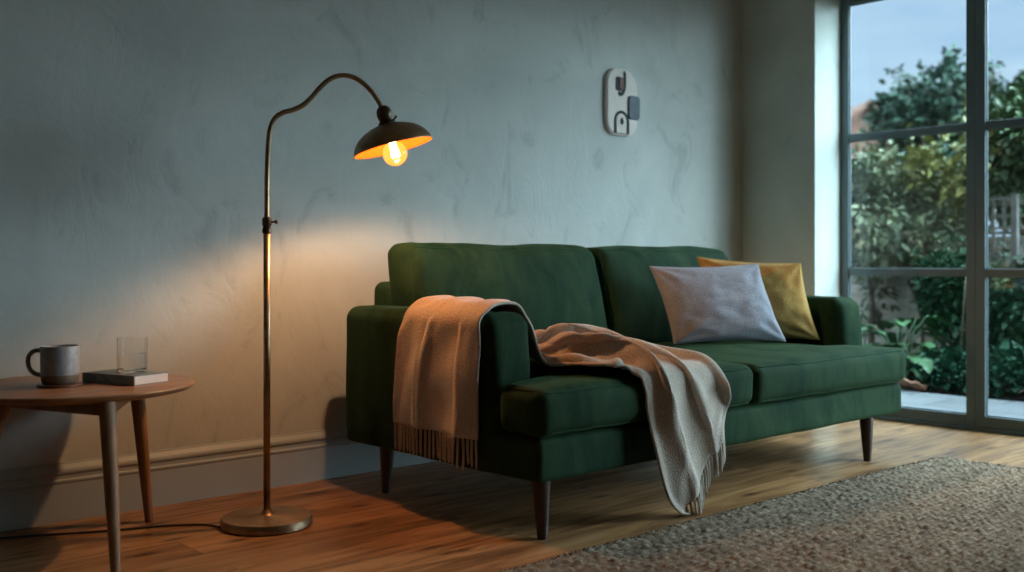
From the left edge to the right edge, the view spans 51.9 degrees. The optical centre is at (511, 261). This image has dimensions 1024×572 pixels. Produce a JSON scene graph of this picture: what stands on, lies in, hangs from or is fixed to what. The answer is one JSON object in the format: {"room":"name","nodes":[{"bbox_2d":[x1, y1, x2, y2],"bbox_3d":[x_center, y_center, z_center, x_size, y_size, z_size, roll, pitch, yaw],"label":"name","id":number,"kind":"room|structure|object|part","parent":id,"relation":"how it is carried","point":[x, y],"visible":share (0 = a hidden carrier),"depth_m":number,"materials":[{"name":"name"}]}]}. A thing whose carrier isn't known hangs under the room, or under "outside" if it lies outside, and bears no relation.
{"room":"living room","nodes":[
{"label":"living room","id":0,"kind":"room"},
{"bbox_2d":[0,0,742,469],"bbox_3d":[-1.603,-0.495,3.601,7.890,2.750,0.150,0,0,-42],"label":"wall","id":1,"kind":"structure","parent":0,"point":[133,133],"depth_m":4.16,"materials":[{"name":"grey paint"}]},
{"bbox_2d":[0,427,438,531],"bbox_3d":[-1.507,0.781,3.570,7.790,0.198,0.024,0,0,-42],"label":"baseboard","id":2,"kind":"structure","parent":1,"relation":"attached to","point":[38,495],"depth_m":3.85,"materials":[{"name":"grey paint"}]},
{"bbox_2d":[604,68,639,135],"bbox_3d":[0.573,-0.825,5.465,0.250,0.345,0.031,0,0,-42],"label":"wall plaque","id":3,"kind":"object","parent":1,"relation":"attached to","point":[621,101],"visible":1,"depth_m":5.44,"materials":[{"name":"plastic"}]},
{"bbox_2d":[0,419,1023,571],"bbox_3d":[0.881,0.940,1.119,8.210,0.120,7.064,0,0,-42],"label":"floor","id":4,"kind":"structure","parent":0,"point":[436,516],"depth_m":3.64,"materials":[{"name":"brown wood"}]},
{"bbox_2d":[0,373,194,571],"bbox_3d":[-1.343,0.632,3.255,0.695,0.504,0.695,0,0,1],"label":"side table","id":5,"kind":"object","parent":4,"relation":"on","point":[102,400],"visible":0.8,"depth_m":3.04,"materials":[{"name":"brown wood"}]},
{"bbox_3d":[-1.595,0.640,3.181,0.178,0.487,0.047,0,0,-18],"label":"leg","id":6,"kind":"part","parent":5,"relation":"part of","materials":[{"name":"brown wood"}]},
{"bbox_3d":[-1.345,0.424,3.104,0.385,0.036,0.022,0,0,27],"label":"apron rail","id":7,"kind":"part","parent":5,"relation":"part of","materials":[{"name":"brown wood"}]},
{"bbox_2d":[36,381,82,388],"bbox_3d":[-1.376,0.376,3.203,0.132,0.008,0.132,0,0,-42],"label":"coaster","id":8,"kind":"object","parent":5,"relation":"on","point":[40,385],"visible":0.74,"depth_m":3.15,"materials":[{"name":"brown wood"}]},
{"bbox_2d":[26,344,79,384],"bbox_3d":[-1.390,0.315,3.201,0.134,0.115,0.128,0,0,-42],"label":"mug","id":9,"kind":"object","parent":8,"relation":"on","point":[59,363],"visible":1,"depth_m":3.16,"materials":[{"name":"ceramic"}]},
{"bbox_3d":[-1.453,0.308,3.203,0.054,0.088,0.014,0,0,0],"label":"handle","id":10,"kind":"part","parent":9,"relation":"part of","materials":[{"name":"ceramic"}]},
{"bbox_3d":[-1.132,0.641,2.979,0.048,0.483,0.123,0,0,-42],"label":"leg","id":11,"kind":"part","parent":5,"relation":"part of","materials":[{"name":"brown wood"}]},
{"bbox_3d":[-1.203,0.424,3.251,0.022,0.036,0.459,0,0,-11],"label":"apron rail","id":12,"kind":"part","parent":5,"relation":"part of","materials":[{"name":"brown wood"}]},
{"bbox_2d":[82,369,167,385],"bbox_3d":[-1.219,0.365,3.318,0.230,0.030,0.137,0,0,28],"label":"book","id":13,"kind":"object","parent":5,"relation":"on","point":[110,376],"visible":0.91,"depth_m":3.27,"materials":[{"name":"paper"}]},
{"bbox_2d":[117,336,147,372],"bbox_3d":[-1.201,0.295,3.329,0.093,0.110,0.093,0,0,-42],"label":"water glass","id":14,"kind":"object","parent":13,"relation":"on","point":[132,351],"visible":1,"depth_m":3.29,"materials":[{"name":"clear glass"}]},
{"bbox_3d":[-1.240,0.641,3.519,0.046,0.481,0.101,0,0,19],"label":"leg","id":15,"kind":"part","parent":5,"relation":"part of","materials":[{"name":"brown wood"}]},
{"bbox_2d":[0,73,432,538],"bbox_3d":[-1.183,0.118,3.388,1.904,1.525,0.300,0,0,-18],"label":"floor lamp","id":16,"kind":"object","parent":4,"relation":"on","point":[390,136],"visible":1,"depth_m":3.50,"materials":[{"name":"gold metal"}]},
{"bbox_3d":[-1.533,0.875,3.289,1.195,0.007,0.148,0,0,-23],"label":"cord","id":17,"kind":"part","parent":16,"relation":"part of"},
{"bbox_3d":[-0.633,-0.392,3.578,0.410,0.505,0.017,0,0,-21],"label":"arm","id":18,"kind":"part","parent":16,"relation":"part of","materials":[{"name":"gold metal"}]},
{"bbox_2d":[376,105,395,125],"bbox_3d":[-0.436,-0.503,3.653,0.064,0.076,0.063,0,0,-42],"label":"socket","id":19,"kind":"object","parent":16,"relation":"attached to","point":[384,113],"depth_m":3.63,"materials":[{"name":"brown metal"}]},
{"bbox_3d":[-0.412,-0.421,3.653,0.276,0.128,0.277,0,0,-42],"label":"lamp shade","id":20,"kind":"part","parent":16,"relation":"part of","materials":[{"name":"black metal"}]},
{"bbox_2d":[346,243,905,539],"bbox_3d":[0.595,0.402,4.436,2.382,0.957,1.126,0,0,-42],"label":"sofa","id":21,"kind":"object","parent":4,"relation":"on","point":[540,424],"visible":0.64,"depth_m":4.03,"materials":[{"name":"green fabric"}]},
{"bbox_3d":[0.245,0.328,4.791,2.067,0.506,0.129,0,0,-42],"label":"frame","id":22,"kind":"part","parent":21,"relation":"part of","materials":[{"name":"green fabric"}]},
{"bbox_3d":[-0.474,0.784,3.996,0.059,0.192,0.059,0,0,-42],"label":"leg","id":23,"kind":"part","parent":21,"relation":"part of","materials":[{"name":"brown wood"}]},
{"bbox_3d":[-0.282,0.424,3.791,0.215,0.518,0.880,0,0,-42],"label":"arm","id":24,"kind":"part","parent":21,"relation":"part of","materials":[{"name":"green fabric"}]},
{"bbox_2d":[386,243,606,329],"bbox_3d":[-0.029,0.160,4.372,1.088,0.474,0.299,0,0,-42],"label":"cushion","id":25,"kind":"object","parent":21,"relation":"on","point":[553,284],"depth_m":4.30,"materials":[{"name":"green fabric"}]},
{"bbox_3d":[0.092,0.784,3.342,0.059,0.192,0.059,0,0,-42],"label":"leg","id":26,"kind":"part","parent":21,"relation":"part of","materials":[{"name":"brown wood"}]},
{"bbox_2d":[393,295,730,514],"bbox_3d":[0.179,0.500,3.744,0.929,0.753,0.813,0,0,-42],"label":"throw blanket","id":27,"kind":"object","parent":21,"relation":"on","point":[688,395],"visible":0.92,"depth_m":3.61,"materials":[{"name":"fabric"}]},
{"bbox_2d":[500,359,751,436],"bbox_3d":[0.187,0.463,3.973,1.152,0.190,0.994,0,0,-42],"label":"seat cushion","id":28,"kind":"object","parent":21,"relation":"on","point":[537,399],"depth_m":3.42,"materials":[{"name":"green fabric"}]},
{"bbox_2d":[585,246,727,342],"bbox_3d":[0.726,0.161,5.067,0.996,0.474,0.296,0,0,-42],"label":"cushion","id":29,"kind":"object","parent":21,"relation":"on","point":[634,306],"depth_m":4.80,"materials":[{"name":"green fabric"}]},
{"bbox_2d":[649,263,785,343],"bbox_3d":[0.929,0.189,4.728,0.648,0.358,0.186,0,0,-15],"label":"cushion","id":30,"kind":"object","parent":21,"relation":"on","point":[723,303],"visible":1,"depth_m":4.66,"materials":[{"name":"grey fabric"}]},
{"bbox_2d":[697,257,819,339],"bbox_3d":[1.160,0.174,4.964,0.569,0.393,0.167,0,0,9],"label":"cushion","id":31,"kind":"object","parent":21,"relation":"on","point":[783,283],"visible":0.51,"depth_m":4.90,"materials":[{"name":"yellow fabric"}]},
{"bbox_2d":[654,341,905,403],"bbox_3d":[1.051,0.462,4.763,1.209,0.189,0.993,0,0,-42],"label":"seat cushion","id":32,"kind":"object","parent":21,"relation":"on","point":[788,372],"depth_m":4.40,"materials":[{"name":"green fabric"}]},
{"bbox_3d":[1.313,0.424,5.251,0.222,0.519,0.881,0,0,-42],"label":"arm","id":33,"kind":"part","parent":21,"relation":"part of","materials":[{"name":"green fabric"}]},
{"bbox_3d":[1.564,0.784,4.646,0.059,0.192,0.059,0,0,-42],"label":"leg","id":34,"kind":"part","parent":21,"relation":"part of","materials":[{"name":"brown wood"}]},
{"bbox_2d":[499,456,1023,571],"bbox_3d":[1.092,0.867,2.594,4.040,0.024,2.115,0,0,-42],"label":"jute rug","id":35,"kind":"object","parent":4,"relation":"on","point":[935,514],"visible":1,"depth_m":3.35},
{"bbox_2d":[743,0,840,295],"bbox_3d":[1.596,-0.495,6.197,0.336,2.750,0.630,0,0,-42],"label":"wall","id":36,"kind":"structure","parent":0,"point":[792,48],"depth_m":5.98,"materials":[{"name":"grey paint"}]},
{"bbox_3d":[4.037,-1.695,3.676,0.540,0.350,6.384,0,0,-42],"label":"lintel","id":37,"kind":"object","parent":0,"visible":0},
{"bbox_2d":[841,0,975,430],"bbox_3d":[2.153,-0.315,5.754,0.048,2.390,0.775,0,0,-42],"label":"window","id":38,"kind":"structure","parent":37,"relation":"attached to","point":[914,415],"depth_m":5.61,"materials":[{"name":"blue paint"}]},
{"bbox_2d":[975,0,1023,436],"bbox_3d":[2.675,-0.315,5.182,0.048,2.390,0.775,0,0,-42],"label":"window","id":39,"kind":"structure","parent":37,"relation":"attached to","point":[987,423],"depth_m":5.43,"materials":[{"name":"blue paint"}]},
{"label":"outside","id":40,"kind":"structure","parent":0,"visible":0},
{"bbox_2d":[900,376,1023,401],"bbox_3d":[14.068,1.048,33.166,54.490,0.265,90.000,0,0,-42],"label":"ground","id":41,"kind":"structure","parent":40,"point":[935,390],"depth_m":7.30,"materials":[{"name":"soil"}]},
{"bbox_2d":[851,127,935,343],"bbox_3d":[3.175,-0.145,9.228,1.128,2.057,1.150,0,0,-42],"label":"tree","id":42,"kind":"object","parent":41,"relation":"on","point":[865,196],"visible":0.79,"depth_m":9.02,"materials":[{"name":"green plant"}]},
{"bbox_2d":[851,99,964,236],"bbox_3d":[9.118,-1.520,31.015,6.000,6.600,8.500,0,0,0],"label":"house","id":43,"kind":"structure","parent":41,"relation":"on","point":[860,110],"depth_m":27.01,"materials":[{"name":"brick"}]},
{"bbox_2d":[851,208,965,356],"bbox_3d":[3.321,0.190,9.724,0.080,1.440,2.000,0,0,-42],"label":"fence","id":44,"kind":"object","parent":41,"relation":"on","point":[907,310],"visible":0.02,"depth_m":9.53,"materials":[{"name":"grey wood"}]},
{"bbox_2d":[851,251,901,343],"bbox_3d":[3.254,0.327,9.456,0.391,1.109,0.570,0,0,-42],"label":"climbing plant","id":45,"kind":"object","parent":44,"relation":"attached to","point":[864,314],"visible":0.26,"depth_m":9.43,"materials":[{"name":"green plant"}]},
{"bbox_2d":[861,315,955,365],"bbox_3d":[2.872,0.658,7.841,0.791,0.512,0.738,0,0,25],"label":"plant","id":46,"kind":"object","parent":41,"relation":"on","point":[913,324],"visible":0.49,"depth_m":7.85,"materials":[{"name":"green plant"}]},
{"bbox_2d":[853,197,965,352],"bbox_3d":[3.418,0.160,8.971,0.601,1.450,1.031,0,0,-42],"label":"shrub","id":47,"kind":"object","parent":41,"relation":"on","point":[925,237],"visible":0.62,"depth_m":8.78,"materials":[{"name":"green plant"}]},
{"bbox_2d":[883,343,942,387],"bbox_3d":[2.850,0.754,7.591,0.520,0.320,0.551,0,0,-42],"label":"plant","id":48,"kind":"object","parent":41,"relation":"on","point":[927,364],"visible":0.52,"depth_m":7.49,"materials":[{"name":"green plant"}]},
{"bbox_2d":[856,136,989,235],"bbox_3d":[4.103,-0.204,11.073,2.009,2.178,1.822,0,0,23],"label":"shrub","id":49,"kind":"object","parent":41,"relation":"on","point":[947,153],"visible":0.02,"depth_m":10.52,"materials":[{"name":"green plant"}]},
{"bbox_2d":[897,232,965,351],"bbox_3d":[3.445,0.327,8.320,0.607,1.118,0.745,0,0,-20],"label":"shrub","id":50,"kind":"object","parent":41,"relation":"on","point":[948,304],"visible":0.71,"depth_m":8.21,"materials":[{"name":"green plant"}]},
{"bbox_2d":[859,42,1008,167],"bbox_3d":[6.152,-1.105,15.192,2.174,3.993,3.000,0,0,18],"label":"tree","id":51,"kind":"object","parent":41,"relation":"on","point":[923,105],"visible":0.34,"depth_m":14.84,"materials":[{"name":"green plant"}]},
{"bbox_2d":[905,345,997,394],"bbox_3d":[3.108,0.772,7.478,0.672,0.343,0.629,0,0,-42],"label":"ground cover","id":52,"kind":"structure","parent":41,"relation":"on","point":[949,362],"depth_m":7.34,"materials":[{"name":"green leaf"}]},
{"bbox_2d":[895,91,1017,347],"bbox_3d":[3.795,-0.277,9.067,0.772,2.318,1.057,0,0,-33],"label":"tree","id":53,"kind":"object","parent":41,"relation":"on","point":[923,158],"visible":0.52,"depth_m":9.02,"materials":[{"name":"green plant"}]},
{"bbox_2d":[901,390,1023,418],"bbox_3d":[3.397,0.903,5.474,1.360,0.022,11.500,0,0,-42],"label":"patio","id":54,"kind":"structure","parent":41,"relation":"on","point":[1003,408],"depth_m":6.55,"materials":[{"name":"grey concrete"}]},
{"bbox_2d":[896,378,925,391],"bbox_3d":[2.715,0.857,7.262,0.271,0.109,0.110,0,0,18],"label":"fallen leaf","id":55,"kind":"object","parent":54,"relation":"on","point":[915,385],"visible":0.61,"depth_m":7.23,"materials":[{"name":"brown plant"}]},
{"bbox_2d":[960,277,965,345],"bbox_3d":[3.426,0.435,8.001,0.081,0.951,0.013,0,0,1],"label":"cane","id":56,"kind":"object","parent":41,"relation":"on","point":[965,277],"visible":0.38,"depth_m":8.00,"materials":[{"name":"green plant"}]},
{"bbox_2d":[941,68,1023,235],"bbox_3d":[6.325,-0.836,12.915,2.127,3.442,2.065,0,0,-36],"label":"tree","id":57,"kind":"object","parent":41,"relation":"on","point":[1006,97],"visible":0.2,"depth_m":12.80,"materials":[{"name":"green plant"}]},
{"bbox_2d":[943,226,1023,350],"bbox_3d":[3.767,0.310,7.851,0.690,1.150,1.129,0,0,-32],"label":"shrub","id":58,"kind":"object","parent":41,"relation":"on","point":[1004,303],"visible":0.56,"depth_m":7.76,"materials":[{"name":"green plant"}]},
{"bbox_2d":[952,341,1023,399],"bbox_3d":[3.344,0.744,7.090,0.717,0.406,0.701,0,0,-42],"label":"ground cover","id":59,"kind":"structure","parent":41,"relation":"on","point":[1005,361],"depth_m":6.95,"materials":[{"name":"green plant"}]},
{"bbox_2d":[963,87,1023,233],"bbox_3d":[4.312,-0.306,8.655,1.058,2.395,0.864,0,0,-6],"label":"shrub","id":60,"kind":"object","parent":41,"relation":"on","point":[1013,138],"visible":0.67,"depth_m":8.64,"materials":[{"name":"green plant"}]},
{"bbox_2d":[988,194,1018,314],"bbox_3d":[3.943,0.185,8.613,0.050,1.450,0.390,0,0,-42],"label":"trellis","id":61,"kind":"object","parent":41,"relation":"on","point":[1014,198],"visible":0.33,"depth_m":8.54,"materials":[{"name":"grey wood"}]},
{"bbox_3d":[4.058,0.185,8.487,0.050,1.450,0.050,0,0,-42],"label":"post","id":62,"kind":"part","parent":61,"relation":"part of","materials":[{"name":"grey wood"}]},
{"bbox_2d":[988,200,1023,341],"bbox_3d":[4.616,0.190,8.306,0.080,1.440,2.000,0,0,-42],"label":"fence","id":63,"kind":"object","parent":41,"relation":"on","point":[1008,202],"visible":0.02,"depth_m":8.82,"materials":[{"name":"grey wood"}]}
]}

